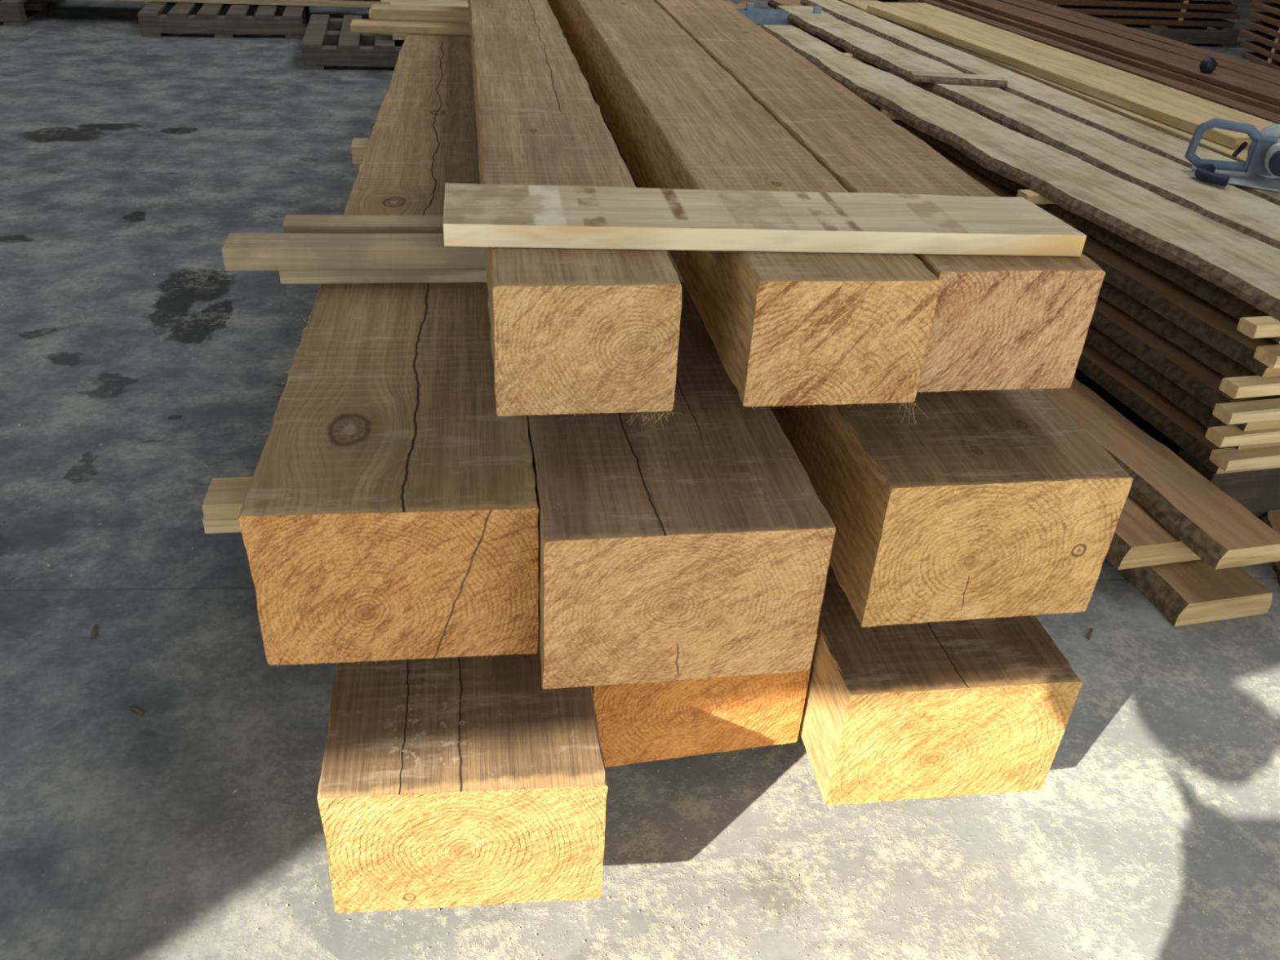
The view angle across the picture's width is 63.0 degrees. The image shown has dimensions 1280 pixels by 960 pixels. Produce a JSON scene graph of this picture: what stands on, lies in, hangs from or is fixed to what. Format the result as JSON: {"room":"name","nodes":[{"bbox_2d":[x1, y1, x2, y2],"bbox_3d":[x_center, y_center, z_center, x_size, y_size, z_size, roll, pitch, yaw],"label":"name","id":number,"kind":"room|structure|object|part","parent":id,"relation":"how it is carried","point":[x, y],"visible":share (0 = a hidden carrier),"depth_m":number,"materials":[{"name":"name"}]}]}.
{"room":"lumber yard","nodes":[
{"label":"lumber yard","id":0,"kind":"room"},
{"bbox_2d":[0,0,1279,959],"bbox_3d":[-0.495,-1.873,5.085,15.000,0.001,14.950,-2,33,-8],"label":"floor","id":1,"kind":"structure","parent":0,"point":[111,813],"depth_m":1.62,"materials":[{"name":"concrete"}]},
{"bbox_2d":[0,0,65,26],"bbox_3d":[-4.087,-2.810,6.100,1.104,0.122,0.903,-3,33,-11],"label":"pallet","id":2,"kind":"object","parent":1,"relation":"on","point":[12,12],"visible":1,"depth_m":5.87,"materials":[{"name":"wood"}]},
{"bbox_2d":[99,0,467,8],"bbox_3d":[-2.678,-3.013,6.251,4.441,0.201,0.602,-3,33,-10],"label":"pile","id":3,"kind":"object","parent":2,"relation":"on","point":[335,3],"visible":0.23,"depth_m":6.15,"materials":[{"name":"brown wood"}]},
{"bbox_2d":[137,1,309,38],"bbox_3d":[-2.437,-2.781,6.212,0.862,0.122,0.903,-4,33,-12],"label":"pallet","id":4,"kind":"object","parent":1,"relation":"on","point":[156,19],"visible":0.87,"depth_m":5.87,"materials":[{"name":"wood"}]},
{"bbox_2d":[300,13,404,70],"bbox_3d":[-1.302,-2.404,5.728,1.004,0.122,0.903,-4,33,-11],"label":"pallet","id":5,"kind":"object","parent":1,"relation":"on","point":[326,41],"visible":0.44,"depth_m":5.34,"materials":[{"name":"wood"}]},
{"bbox_2d":[368,0,468,39],"bbox_3d":[-0.582,-2.515,5.734,1.733,0.131,0.502,-3,33,-10],"label":"pile","id":6,"kind":"object","parent":5,"relation":"on","point":[420,2],"visible":0.02,"depth_m":5.68,"materials":[{"name":"beige wood"}]},
{"bbox_2d":[91,414,1093,715],"bbox_3d":[-0.307,0.088,2.014,2.152,0.007,0.944,-2,33,-8],"label":"chips","id":7,"kind":"object","parent":1,"relation":"on","point":[136,708],"visible":0.42,"depth_m":1.70,"materials":[{"name":"beige wood"}]},
{"bbox_2d":[1,96,1279,959],"bbox_3d":[-0.826,-0.477,2.855,3.979,0.003,4.939,-2,33,-8],"label":"scattered sawdust","id":8,"kind":"object","parent":1,"relation":"on","point":[965,879],"visible":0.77,"depth_m":1.38},
{"bbox_2d":[724,0,1279,518],"bbox_3d":[1.527,-1.275,3.901,2.001,0.470,4.261,-5,33,-13],"label":"stack","id":9,"kind":"object","parent":1,"relation":"on","point":[1198,362],"visible":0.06,"depth_m":2.15,"materials":[{"name":"brown wood"}]},
{"bbox_2d":[735,3,833,26],"bbox_3d":[0.614,-1.996,4.481,0.420,0.075,0.070,1,32,-4],"label":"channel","id":10,"kind":"object","parent":9,"relation":"on","point":[758,16],"visible":0.56,"depth_m":4.46,"materials":[{"name":"grey metal"}]},
{"bbox_2d":[760,24,1279,320],"bbox_3d":[0.881,-1.043,3.010,0.280,0.028,2.857,-6,34,-15],"label":"slab","id":11,"kind":"object","parent":9,"relation":"on","point":[1244,266],"visible":0.91,"depth_m":2.46,"materials":[{"name":"brown wood"}]},
{"bbox_2d":[775,5,1279,248],"bbox_3d":[1.091,-1.202,3.280,0.269,0.028,3.350,-5,33,-13],"label":"slab","id":12,"kind":"object","parent":9,"relation":"on","point":[1254,216],"visible":0.85,"depth_m":2.86,"materials":[{"name":"brown wood"}]},
{"bbox_2d":[907,70,1007,87],"bbox_3d":[1.029,-1.301,3.383,0.300,0.018,0.100,4,32,0],"label":"bark offcut","id":13,"kind":"object","parent":12,"relation":"on","point":[916,76],"visible":1,"depth_m":3.35,"materials":[{"name":"brown wood"}]},
{"bbox_2d":[800,0,1279,205],"bbox_3d":[1.244,-1.313,3.469,0.202,0.028,3.500,-5,33,-13],"label":"slab","id":14,"kind":"object","parent":9,"relation":"on","point":[1121,127],"visible":0.75,"depth_m":3.31,"materials":[{"name":"brown wood"}]},
{"bbox_2d":[1184,117,1279,191],"bbox_3d":[1.475,-0.776,2.495,0.305,0.129,0.193,18,35,21],"label":"saw","id":15,"kind":"object","parent":14,"relation":"on","point":[1260,169],"visible":1,"depth_m":2.51,"materials":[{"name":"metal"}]},
{"bbox_3d":[1.419,-0.813,2.540,0.152,0.120,0.023,18,35,21],"label":"handle","id":16,"kind":"part","parent":15,"relation":"part of","materials":[{"name":"grey plastic"}]},
{"bbox_3d":[1.495,-0.732,2.544,0.280,0.004,0.140,18,35,21],"label":"shoe plate","id":17,"kind":"part","parent":15,"relation":"part of","materials":[{"name":"metal"}]},
{"bbox_3d":[1.467,-0.808,2.554,0.012,0.012,0.060,32,-5,11],"label":"depth lever","id":18,"kind":"part","parent":15,"relation":"part of","materials":[{"name":"black plastic"}]},
{"bbox_2d":[840,0,1275,162],"bbox_3d":[1.557,-1.329,3.523,0.419,0.029,3.450,-5,33,-13],"label":"board","id":19,"kind":"object","parent":9,"relation":"on","point":[1093,67],"visible":0.27,"depth_m":3.60,"materials":[{"name":"beige wood"}]},
{"bbox_2d":[866,4,1251,149],"bbox_3d":[1.357,-1.489,3.699,0.138,0.031,2.200,-6,34,-15],"label":"board","id":20,"kind":"object","parent":19,"relation":"on","point":[1181,117],"visible":0.93,"depth_m":3.42,"materials":[{"name":"beige wood"}]},
{"bbox_2d":[916,0,1279,124],"bbox_3d":[1.955,-1.622,3.944,0.506,0.113,3.451,-5,33,-13],"label":"bundle","id":21,"kind":"object","parent":9,"relation":"on","point":[1251,88],"depth_m":3.92,"materials":[{"name":"brown wood"}]},
{"bbox_3d":[1.963,-1.434,3.591,0.052,0.052,0.167,22,37,26],"label":"clamp knob","id":22,"kind":"part","parent":21,"relation":"part of","materials":[{"name":"black plastic"}]},
{"bbox_2d":[1121,24,1239,47],"bbox_3d":[2.737,-3.279,7.491,2.903,0.122,0.804,-3,33,-9],"label":"pallet","id":23,"kind":"object","parent":1,"relation":"on","point":[1222,37],"visible":0.15,"depth_m":7.35,"materials":[{"name":"wood"}]},
{"bbox_2d":[837,0,1240,27],"bbox_3d":[2.754,-3.438,7.389,2.947,0.256,0.702,-3,33,-9],"label":"boards","id":24,"kind":"object","parent":23,"relation":"on","point":[1195,13],"visible":0.46,"depth_m":7.27,"materials":[{"name":"brown wood"}]},
{"bbox_2d":[1118,559,1272,626],"bbox_3d":[0.738,-0.458,2.933,0.226,0.050,2.600,-5,33,-13],"label":"slab","id":25,"kind":"object","parent":1,"relation":"on","point":[1188,592],"depth_m":1.90,"materials":[{"name":"brown wood"}]},
{"bbox_2d":[1105,493,1200,569],"bbox_3d":[0.692,-0.504,2.898,0.238,0.050,2.400,-5,33,-13],"label":"wooden board","id":26,"kind":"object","parent":25,"relation":"on","point":[1139,540],"depth_m":1.92,"materials":[{"name":"brown wood"}]},
{"bbox_2d":[1041,377,1279,569],"bbox_3d":[0.780,-0.530,2.855,0.174,0.040,2.500,-5,33,-13],"label":"slab","id":27,"kind":"object","parent":26,"relation":"on","point":[1215,526],"depth_m":1.97,"materials":[{"name":"brown wood"}]},
{"bbox_2d":[1240,0,1279,70],"bbox_3d":[4.031,-1.929,5.169,0.802,0.471,3.155,4,32,1],"label":"boards","id":28,"kind":"object","parent":1,"relation":"on","point":[1266,35],"visible":0.66,"depth_m":6.24,"materials":[{"name":"brown wood"}]},
{"bbox_2d":[1258,509,1279,586],"bbox_3d":[1.288,0.159,2.042,0.102,0.022,0.550,11,33,12],"label":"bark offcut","id":29,"kind":"object","parent":1,"relation":"on","point":[1272,518],"visible":0.24,"depth_m":2.14,"materials":[{"name":"brown wood"}]},
{"bbox_3d":[0.530,-2.594,6.204,1.102,0.122,0.903,-8,34,-18],"label":"pallet","id":30,"kind":"object","parent":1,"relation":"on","visible":0},
{"bbox_2d":[737,0,755,8],"bbox_3d":[0.581,-2.774,6.303,0.638,0.072,1.301,28,40,33],"label":"boards","id":31,"kind":"object","parent":30,"relation":"on","point":[743,4],"visible":0.05,"depth_m":6.66,"materials":[{"name":"brown wood"}]},
{"bbox_3d":[0.052,0.283,1.663,0.925,0.093,0.092,-2,33,-8],"label":"sleeper","id":32,"kind":"object","parent":1,"relation":"on","visible":0},
{"bbox_2d":[317,35,608,913],"bbox_3d":[-0.508,-0.795,3.035,0.310,0.197,4.513,-2,33,-8],"label":"timber beam","id":33,"kind":"structure","parent":32,"relation":"on","point":[455,727],"depth_m":1.17,"materials":[{"name":"beige wood"}]},
{"bbox_2d":[318,784,595,914],"bbox_3d":[-0.198,0.415,1.163,0.291,0.203,0.006,-1,33,-7],"label":"torn fibres","id":34,"kind":"object","parent":33,"relation":"attached to","point":[593,784],"visible":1,"depth_m":1.13,"materials":[{"name":"beige wood"}]},
{"bbox_2d":[591,633,817,767],"bbox_3d":[-0.212,-0.835,3.123,0.297,0.201,4.222,-2,33,-8],"label":"timber beam","id":35,"kind":"structure","parent":32,"relation":"on","point":[642,722],"depth_m":1.39,"materials":[{"name":"brown wood"}]},
{"bbox_2d":[351,137,369,164],"bbox_3d":[-0.331,-0.963,3.079,1.000,0.053,0.092,-2,33,-8],"label":"board","id":36,"kind":"object","parent":35,"relation":"on","point":[359,145],"visible":0.08,"depth_m":2.97,"materials":[{"name":"brown wood"}]},
{"bbox_2d":[799,562,1082,805],"bbox_3d":[0.086,-0.843,3.164,0.313,0.201,4.404,-2,33,-8],"label":"timber beam","id":37,"kind":"structure","parent":32,"relation":"on","point":[990,734],"depth_m":1.34,"materials":[{"name":"beige wood"}]},
{"bbox_2d":[202,476,252,533],"bbox_3d":[-0.058,0.019,1.562,1.125,0.053,0.078,-2,33,-8],"label":"board","id":38,"kind":"object","parent":37,"relation":"on","point":[222,504],"visible":0.09,"depth_m":1.46,"materials":[{"name":"brown wood"}]},
{"bbox_2d":[238,34,538,665],"bbox_3d":[-0.449,-0.611,2.276,0.320,0.206,2.725,-2,33,-8],"label":"timber beam","id":39,"kind":"structure","parent":38,"relation":"on","point":[386,406],"depth_m":1.19,"materials":[{"name":"brown wood"}]},
{"bbox_2d":[264,507,501,666],"bbox_3d":[-0.259,0.120,1.145,0.296,0.211,0.005,-1,33,-8],"label":"torn fibres","id":40,"kind":"object","parent":39,"relation":"attached to","point":[477,508],"visible":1,"depth_m":1.19,"materials":[{"name":"beige wood"}]},
{"bbox_2d":[526,0,835,688],"bbox_3d":[-0.286,-1.066,3.006,0.313,0.207,4.501,-2,33,-9],"label":"timber beam","id":41,"kind":"structure","parent":38,"relation":"on","point":[676,602],"depth_m":1.15,"materials":[{"name":"brown wood"}]},
{"bbox_2d":[282,214,443,233],"bbox_3d":[-0.081,-0.406,1.744,0.980,0.059,0.053,-2,33,-8],"label":"board","id":42,"kind":"object","parent":41,"relation":"on","point":[292,224],"visible":0.15,"depth_m":1.66,"materials":[{"name":"brown wood"}]},
{"bbox_2d":[222,232,684,284],"bbox_3d":[-0.098,-0.350,1.652,1.055,0.061,0.073,-2,33,-8],"label":"board","id":43,"kind":"object","parent":41,"relation":"on","point":[299,258],"visible":0.37,"depth_m":1.58,"materials":[{"name":"brown wood"}]},
{"bbox_2d":[350,4,565,38],"bbox_3d":[-0.402,-1.508,3.442,1.060,0.061,0.183,-2,33,-8],"label":"board","id":44,"kind":"object","parent":41,"relation":"on","point":[385,18],"visible":0.34,"depth_m":3.37,"materials":[{"name":"brown wood"}]},
{"bbox_2d":[466,0,681,416],"bbox_3d":[-0.388,-1.347,2.994,0.204,0.154,4.501,-2,33,-9],"label":"timber beam","id":45,"kind":"structure","parent":44,"relation":"on","point":[605,347],"depth_m":1.16,"materials":[{"name":"brown wood"}]},
{"bbox_2d":[498,281,677,417],"bbox_3d":[-0.056,-0.138,1.126,0.196,0.159,0.004,-2,33,-9],"label":"torn fibres","id":46,"kind":"object","parent":45,"relation":"attached to","point":[611,282],"visible":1,"depth_m":1.15,"materials":[{"name":"brown wood"}]},
{"bbox_2d":[626,412,673,426],"bbox_3d":[0.017,-0.068,1.182,0.062,0.018,0.031,-2,33,-8],"label":"torn fibres","id":47,"kind":"object","parent":45,"relation":"attached to","point":[671,412],"visible":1,"depth_m":1.18,"materials":[{"name":"brown wood"}]},
{"bbox_2d":[443,182,1086,256],"bbox_3d":[0.143,-0.312,1.251,0.750,0.026,0.149,0,33,-6],"label":"board","id":48,"kind":"object","parent":45,"relation":"on","point":[475,215],"visible":1,"depth_m":1.21,"materials":[{"name":"beige wood"}]},
{"bbox_2d":[548,0,941,406],"bbox_3d":[-0.117,-1.387,3.083,0.213,0.155,4.600,-2,33,-9],"label":"timber beam","id":49,"kind":"structure","parent":44,"relation":"on","point":[677,119],"depth_m":1.33,"materials":[{"name":"brown wood"}]},
{"bbox_2d":[742,279,937,409],"bbox_3d":[0.226,-0.150,1.173,0.210,0.159,0.007,-2,33,-9],"label":"torn fibres","id":50,"kind":"object","parent":49,"relation":"attached to","point":[936,279],"visible":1,"depth_m":1.17,"materials":[{"name":"brown wood"}]},
{"bbox_2d":[899,402,928,424],"bbox_3d":[0.315,-0.074,1.230,0.038,0.032,0.031,-16,37,-28],"label":"torn fibres","id":51,"kind":"object","parent":49,"relation":"attached to","point":[900,402],"visible":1,"depth_m":1.23,"materials":[{"name":"brown wood"}]},
{"bbox_2d":[653,0,1105,391],"bbox_3d":[0.086,-1.409,3.136,0.205,0.154,4.601,-2,33,-9],"label":"timber beam","id":52,"kind":"structure","parent":44,"relation":"on","point":[991,330],"depth_m":1.28,"materials":[{"name":"brown wood"}]},
{"bbox_2d":[920,268,1094,393],"bbox_3d":[0.434,-0.172,1.228,0.205,0.159,0.005,-2,33,-9],"label":"torn fibres","id":53,"kind":"object","parent":52,"relation":"attached to","point":[1093,268],"visible":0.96,"depth_m":1.20,"materials":[{"name":"brown wood"}]},
{"bbox_2d":[550,527,829,690],"bbox_3d":[0.050,0.143,1.139,0.294,0.212,0.005,-2,33,-9],"label":"torn fibres","id":54,"kind":"object","parent":41,"relation":"attached to","point":[828,527],"visible":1,"depth_m":1.17,"materials":[{"name":"beige wood"}]},
{"bbox_2d":[769,388,1133,626],"bbox_3d":[0.072,-1.119,3.123,0.306,0.207,4.500,-2,33,-9],"label":"timber beam","id":55,"kind":"structure","parent":38,"relation":"on","point":[956,549],"depth_m":1.27,"materials":[{"name":"brown wood"}]},
{"bbox_2d":[891,475,1106,626],"bbox_3d":[0.418,0.090,1.257,0.267,0.212,0.005,-2,33,-9],"label":"torn fibres","id":56,"kind":"object","parent":55,"relation":"attached to","point":[1106,476],"visible":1,"depth_m":1.22,"materials":[{"name":"beige wood"}]},
{"bbox_2d":[829,681,1074,807],"bbox_3d":[0.394,0.340,1.335,0.287,0.203,0.005,-2,33,-8],"label":"torn fibres","id":57,"kind":"object","parent":37,"relation":"attached to","point":[1073,682],"visible":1,"depth_m":1.37,"materials":[{"name":"beige wood"}]}
]}

